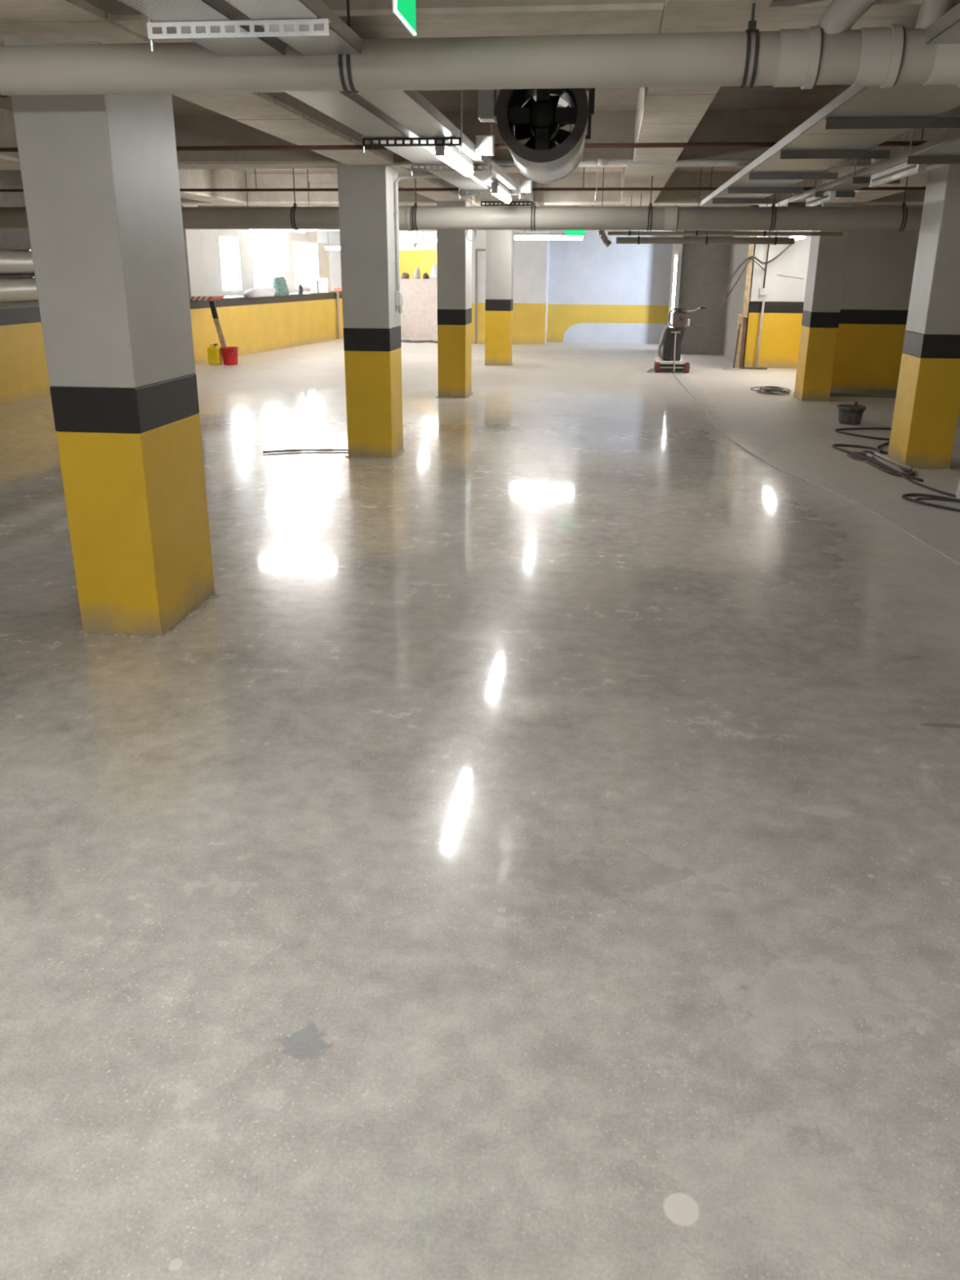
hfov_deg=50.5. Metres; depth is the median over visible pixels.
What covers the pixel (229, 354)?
bucket
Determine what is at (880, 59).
socket
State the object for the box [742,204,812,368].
wall
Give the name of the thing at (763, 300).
leaning pole
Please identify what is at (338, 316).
conduit
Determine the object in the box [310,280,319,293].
carton
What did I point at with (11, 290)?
duct
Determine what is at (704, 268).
wall
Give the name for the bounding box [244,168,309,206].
lamp
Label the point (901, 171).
lamp
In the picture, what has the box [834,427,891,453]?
cable
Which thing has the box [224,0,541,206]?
cable tray
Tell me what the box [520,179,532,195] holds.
junction box
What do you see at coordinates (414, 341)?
cable
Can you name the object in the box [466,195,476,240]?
hoop
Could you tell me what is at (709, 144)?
pipe
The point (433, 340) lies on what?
trim
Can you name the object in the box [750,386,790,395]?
cable coil
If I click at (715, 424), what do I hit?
cable
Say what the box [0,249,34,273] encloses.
duct
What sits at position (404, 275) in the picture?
bundle
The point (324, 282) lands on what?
carton
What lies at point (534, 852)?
floor
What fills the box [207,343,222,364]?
canister
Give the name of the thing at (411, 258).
wall
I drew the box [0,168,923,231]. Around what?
drain pipe
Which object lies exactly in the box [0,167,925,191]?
pipe
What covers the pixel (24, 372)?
wall
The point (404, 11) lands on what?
exit sign
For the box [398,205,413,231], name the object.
socket
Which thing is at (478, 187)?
tray
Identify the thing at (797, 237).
lamp
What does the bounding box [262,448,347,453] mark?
cable
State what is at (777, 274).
cable
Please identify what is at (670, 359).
grinder
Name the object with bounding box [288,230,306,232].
lamp
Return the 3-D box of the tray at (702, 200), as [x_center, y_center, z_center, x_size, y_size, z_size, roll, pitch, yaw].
[2.640,-4.692,10.924,0.505,0.050,0.196,3,20,6]
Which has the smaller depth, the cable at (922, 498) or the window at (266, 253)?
the cable at (922, 498)
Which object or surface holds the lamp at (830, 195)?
attached to the cable tray at (945, 148)
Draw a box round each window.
[218,235,240,291]
[251,238,282,288]
[293,240,316,288]
[669,256,678,327]
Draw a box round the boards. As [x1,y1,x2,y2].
[189,295,225,300]
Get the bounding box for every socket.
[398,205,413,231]
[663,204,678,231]
[773,26,823,88]
[851,24,906,88]
[922,43,959,87]
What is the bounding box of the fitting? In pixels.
[862,449,912,473]
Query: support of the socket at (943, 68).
attached to the drain pipe at (883, 57)
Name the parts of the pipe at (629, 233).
threaded rod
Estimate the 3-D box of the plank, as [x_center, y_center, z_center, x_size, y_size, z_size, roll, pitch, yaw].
[-4.557,-5.400,17.857,0.310,1.025,0.044,3,20,6]
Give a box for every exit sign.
[391,0,416,36]
[564,230,585,235]
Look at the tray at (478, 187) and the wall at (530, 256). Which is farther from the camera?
the wall at (530, 256)
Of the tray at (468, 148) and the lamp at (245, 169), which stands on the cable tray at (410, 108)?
the tray at (468, 148)
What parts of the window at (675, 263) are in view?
frame, frame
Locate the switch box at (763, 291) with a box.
[759,230,771,295]
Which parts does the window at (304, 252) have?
frame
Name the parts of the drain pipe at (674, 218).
threaded rod, threaded rod, threaded rod, threaded rod, threaded rod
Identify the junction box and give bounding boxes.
[475,134,494,159]
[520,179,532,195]
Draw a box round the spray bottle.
[297,280,302,293]
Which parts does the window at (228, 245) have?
frame, frame, frame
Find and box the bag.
[269,275,288,296]
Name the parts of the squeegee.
blade, handle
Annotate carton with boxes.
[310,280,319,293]
[316,277,330,292]
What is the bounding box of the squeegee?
[722,324,741,369]
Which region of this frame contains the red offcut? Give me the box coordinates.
[333,287,342,291]
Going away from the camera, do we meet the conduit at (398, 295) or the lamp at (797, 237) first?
the conduit at (398, 295)
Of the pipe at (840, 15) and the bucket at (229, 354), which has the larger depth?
the bucket at (229, 354)
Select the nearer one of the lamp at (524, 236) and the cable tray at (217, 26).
the cable tray at (217, 26)
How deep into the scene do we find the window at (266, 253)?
22.74 m
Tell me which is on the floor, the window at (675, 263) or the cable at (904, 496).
the cable at (904, 496)
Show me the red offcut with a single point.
(335, 289)
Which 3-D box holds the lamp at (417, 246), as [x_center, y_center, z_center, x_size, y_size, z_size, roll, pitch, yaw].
[-1.124,-7.729,18.984,0.068,0.814,1.040,3,20,6]
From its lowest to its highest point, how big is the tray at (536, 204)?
0.050 m
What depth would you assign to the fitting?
8.95 m
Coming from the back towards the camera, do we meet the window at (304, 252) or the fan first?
the window at (304, 252)
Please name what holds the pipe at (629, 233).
hanging from the ceiling
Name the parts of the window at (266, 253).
frame, frame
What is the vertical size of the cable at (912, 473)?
0.045 m
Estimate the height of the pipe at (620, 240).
0.897 m
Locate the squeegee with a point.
(739, 331)
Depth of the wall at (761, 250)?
17.48 m
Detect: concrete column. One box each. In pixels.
[3,40,220,639]
[181,204,204,296]
[337,164,404,458]
[435,200,473,398]
[484,230,514,365]
[793,203,853,401]
[887,164,959,470]
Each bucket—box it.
[217,346,238,364]
[837,401,866,424]
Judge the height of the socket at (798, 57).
0.178 m
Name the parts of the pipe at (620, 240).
threaded rod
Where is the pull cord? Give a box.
[595,170,597,200]
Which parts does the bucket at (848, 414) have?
bail handle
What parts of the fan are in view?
motor arm, blade, blade, blade, motor arm, motor arm, motor, casing, blade, blade, blade, blade, motor arm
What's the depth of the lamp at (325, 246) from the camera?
20.52 m
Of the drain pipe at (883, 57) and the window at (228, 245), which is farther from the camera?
the window at (228, 245)
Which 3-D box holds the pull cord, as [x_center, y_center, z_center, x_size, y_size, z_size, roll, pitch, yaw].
[0.937,-3.670,8.154,0.020,0.280,0.020,11,23,27]
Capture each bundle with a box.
[400,272,408,279]
[413,266,420,279]
[422,272,429,279]
[429,263,436,279]
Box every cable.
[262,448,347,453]
[400,339,437,342]
[401,339,426,342]
[672,372,959,565]
[689,244,791,327]
[726,257,751,297]
[751,257,766,272]
[777,274,803,279]
[831,444,923,482]
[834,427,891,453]
[864,453,915,476]
[874,459,955,497]
[902,493,959,511]
[915,497,959,502]
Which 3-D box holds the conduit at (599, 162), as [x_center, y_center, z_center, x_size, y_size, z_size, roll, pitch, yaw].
[1.296,-3.790,8.065,4.160,0.050,0.052,3,20,6]
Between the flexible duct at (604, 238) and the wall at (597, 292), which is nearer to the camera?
the flexible duct at (604, 238)
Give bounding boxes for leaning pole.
[754,299,764,367]
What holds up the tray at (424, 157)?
on the cable tray at (217, 26)
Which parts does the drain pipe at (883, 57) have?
threaded rod, threaded rod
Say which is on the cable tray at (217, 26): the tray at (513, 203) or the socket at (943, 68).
the tray at (513, 203)
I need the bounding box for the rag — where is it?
[846,451,880,462]
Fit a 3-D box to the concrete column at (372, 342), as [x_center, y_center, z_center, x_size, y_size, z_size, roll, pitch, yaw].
[-0.955,-2.866,9.005,0.490,2.436,0.553,3,20,6]
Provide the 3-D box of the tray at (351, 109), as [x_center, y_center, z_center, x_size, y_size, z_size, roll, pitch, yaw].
[-0.676,-2.234,4.098,0.225,0.048,2.996,3,20,6]
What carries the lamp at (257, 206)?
hanging from the ceiling
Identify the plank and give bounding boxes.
[208,301,226,347]
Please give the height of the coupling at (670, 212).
0.224 m
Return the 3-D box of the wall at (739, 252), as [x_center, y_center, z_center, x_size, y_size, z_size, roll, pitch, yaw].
[4.845,-6.662,19.034,0.080,2.780,3.000,3,20,6]
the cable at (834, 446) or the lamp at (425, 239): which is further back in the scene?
the lamp at (425, 239)
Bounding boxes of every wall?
[0,169,51,406]
[189,291,343,364]
[200,229,329,295]
[316,231,436,291]
[400,278,437,338]
[471,231,547,344]
[546,231,673,343]
[678,230,732,354]
[722,204,758,367]
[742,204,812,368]
[750,204,775,301]
[831,204,923,390]
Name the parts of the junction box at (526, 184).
box lid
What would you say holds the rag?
on the floor
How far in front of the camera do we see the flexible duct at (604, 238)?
10.97 m
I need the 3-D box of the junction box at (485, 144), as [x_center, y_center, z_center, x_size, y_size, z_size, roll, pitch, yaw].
[0.030,-2.988,6.173,0.110,0.130,0.068,3,20,6]
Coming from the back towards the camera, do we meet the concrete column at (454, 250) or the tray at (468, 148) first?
the concrete column at (454, 250)
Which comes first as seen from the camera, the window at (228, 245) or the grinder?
the grinder
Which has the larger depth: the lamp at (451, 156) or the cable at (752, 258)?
the cable at (752, 258)
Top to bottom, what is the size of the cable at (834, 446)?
0.024 m
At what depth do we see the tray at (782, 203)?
10.98 m
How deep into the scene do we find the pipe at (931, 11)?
3.18 m
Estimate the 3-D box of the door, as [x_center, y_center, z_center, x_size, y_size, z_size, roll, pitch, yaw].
[0.165,-7.793,23.128,0.560,2.050,0.112,3,20,6]
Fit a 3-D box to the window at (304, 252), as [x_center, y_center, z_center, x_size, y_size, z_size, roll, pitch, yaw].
[-4.211,-9.294,25.234,0.060,1.060,2.420,5,20,11]
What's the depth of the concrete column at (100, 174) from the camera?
4.40 m
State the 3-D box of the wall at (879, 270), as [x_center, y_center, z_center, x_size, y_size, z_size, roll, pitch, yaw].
[6.087,-4.824,13.997,2.650,2.780,0.250,3,20,6]
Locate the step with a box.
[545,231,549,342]
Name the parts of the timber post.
post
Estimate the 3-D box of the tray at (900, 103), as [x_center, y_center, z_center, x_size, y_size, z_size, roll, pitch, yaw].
[1.731,-2.121,3.830,0.505,0.048,2.996,3,20,6]
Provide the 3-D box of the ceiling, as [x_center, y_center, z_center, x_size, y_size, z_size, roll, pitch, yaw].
[-0.048,-5.159,10.992,17.000,0.572,38.000,3,20,6]
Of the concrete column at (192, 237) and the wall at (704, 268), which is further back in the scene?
the wall at (704, 268)
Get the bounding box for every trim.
[400,338,437,341]
[667,230,683,327]
[830,388,897,397]
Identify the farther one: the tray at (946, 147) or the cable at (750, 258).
the cable at (750, 258)
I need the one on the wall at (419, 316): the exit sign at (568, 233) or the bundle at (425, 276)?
the bundle at (425, 276)
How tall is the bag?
0.391 m
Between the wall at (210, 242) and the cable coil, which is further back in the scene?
the wall at (210, 242)
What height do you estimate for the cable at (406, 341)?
0.044 m
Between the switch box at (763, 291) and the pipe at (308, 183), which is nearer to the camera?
the pipe at (308, 183)
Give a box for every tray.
[116,0,544,206]
[119,0,408,137]
[224,0,456,137]
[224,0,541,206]
[373,129,476,182]
[419,127,508,182]
[450,177,510,204]
[484,176,533,204]
[492,202,517,206]
[517,200,541,206]
[701,2,959,205]
[701,200,750,205]
[702,174,798,204]
[734,124,902,182]
[769,128,959,206]
[769,200,787,206]
[784,174,870,204]
[800,2,959,133]
[845,128,959,181]
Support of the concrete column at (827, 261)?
on the floor
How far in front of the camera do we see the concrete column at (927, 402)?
8.58 m
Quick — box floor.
[0,333,959,1279]
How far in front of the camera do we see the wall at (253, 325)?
20.82 m
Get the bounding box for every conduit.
[336,292,340,338]
[385,158,885,165]
[393,174,439,313]
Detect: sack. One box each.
[243,287,275,297]
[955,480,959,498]
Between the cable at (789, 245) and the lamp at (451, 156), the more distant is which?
the cable at (789, 245)
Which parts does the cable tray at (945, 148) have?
threaded rod, threaded rod, threaded rod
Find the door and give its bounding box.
[475,248,485,343]
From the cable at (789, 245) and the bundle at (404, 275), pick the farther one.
the bundle at (404, 275)
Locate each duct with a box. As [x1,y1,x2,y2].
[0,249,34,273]
[0,276,38,302]
[598,167,612,247]
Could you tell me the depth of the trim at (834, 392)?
13.96 m
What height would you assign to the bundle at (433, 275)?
0.374 m
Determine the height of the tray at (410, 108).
0.048 m
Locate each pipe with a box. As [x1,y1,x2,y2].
[0,0,959,97]
[0,124,927,151]
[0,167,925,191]
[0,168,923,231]
[607,166,843,236]
[616,166,795,244]
[816,0,878,33]
[915,0,954,28]
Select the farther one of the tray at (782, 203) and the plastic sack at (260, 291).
the plastic sack at (260, 291)
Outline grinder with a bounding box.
[644,306,706,373]
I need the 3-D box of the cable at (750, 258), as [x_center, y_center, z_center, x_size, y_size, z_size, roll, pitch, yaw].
[4.401,-6.146,17.262,0.378,0.635,0.064,-2,20,-6]
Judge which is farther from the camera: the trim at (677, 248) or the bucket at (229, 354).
the trim at (677, 248)
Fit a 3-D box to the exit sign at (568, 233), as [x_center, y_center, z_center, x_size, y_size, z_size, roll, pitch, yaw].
[1.355,-6.082,14.345,0.280,0.710,0.040,3,20,6]
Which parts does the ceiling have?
soffit panel, soffit panel, soffit panel, soffit panel, soffit panel, soffit panel, soffit panel, soffit panel, soffit panel, soffit panel, soffit panel, soffit panel, soffit panel, soffit panel, soffit panel, soffit panel, soffit panel, soffit panel, soffit panel, soffit panel, soffit panel, soffit panel, soffit panel, soffit panel, soffit panel, soffit panel, soffit panel, soffit panel, soffit panel, soffit panel, soffit panel, soffit panel, soffit panel, soffit panel, soffit panel, soffit panel, soffit panel, soffit panel, soffit panel, soffit panel, soffit panel, soffit panel, soffit panel, soffit panel, soffit panel, soffit panel, soffit panel, soffit panel, soffit panel, soffit panel, soffit panel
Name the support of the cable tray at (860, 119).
hanging from the ceiling
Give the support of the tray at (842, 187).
on the cable tray at (945, 148)
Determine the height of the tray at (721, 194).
0.048 m
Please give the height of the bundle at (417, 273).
0.282 m
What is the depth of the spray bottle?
22.50 m
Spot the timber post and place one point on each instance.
(742, 317)
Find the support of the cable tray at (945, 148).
hanging from the ceiling
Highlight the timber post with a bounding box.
[734,230,767,369]
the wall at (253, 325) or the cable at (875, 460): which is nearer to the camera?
the cable at (875, 460)
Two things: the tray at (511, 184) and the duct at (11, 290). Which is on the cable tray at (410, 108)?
the tray at (511, 184)
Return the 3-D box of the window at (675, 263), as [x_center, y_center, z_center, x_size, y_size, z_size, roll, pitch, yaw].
[3.902,-6.875,20.538,0.077,1.620,0.035,3,20,6]
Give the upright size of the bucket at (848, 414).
0.242 m
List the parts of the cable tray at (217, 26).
threaded rod, threaded rod, threaded rod, threaded rod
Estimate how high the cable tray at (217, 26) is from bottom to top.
0.580 m
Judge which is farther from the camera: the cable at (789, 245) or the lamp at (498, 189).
the cable at (789, 245)
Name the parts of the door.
frame, frame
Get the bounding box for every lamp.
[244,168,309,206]
[249,205,316,230]
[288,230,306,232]
[323,229,340,249]
[413,233,426,249]
[419,237,436,241]
[435,139,473,177]
[490,182,511,203]
[512,204,585,239]
[789,230,805,239]
[805,190,835,206]
[869,161,927,187]
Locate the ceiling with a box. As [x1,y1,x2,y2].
[0,0,959,231]
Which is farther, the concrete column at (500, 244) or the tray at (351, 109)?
the concrete column at (500, 244)
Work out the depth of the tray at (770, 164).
5.95 m
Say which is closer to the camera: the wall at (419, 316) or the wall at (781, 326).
the wall at (781, 326)
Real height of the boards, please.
0.063 m
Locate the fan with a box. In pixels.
[477,88,595,183]

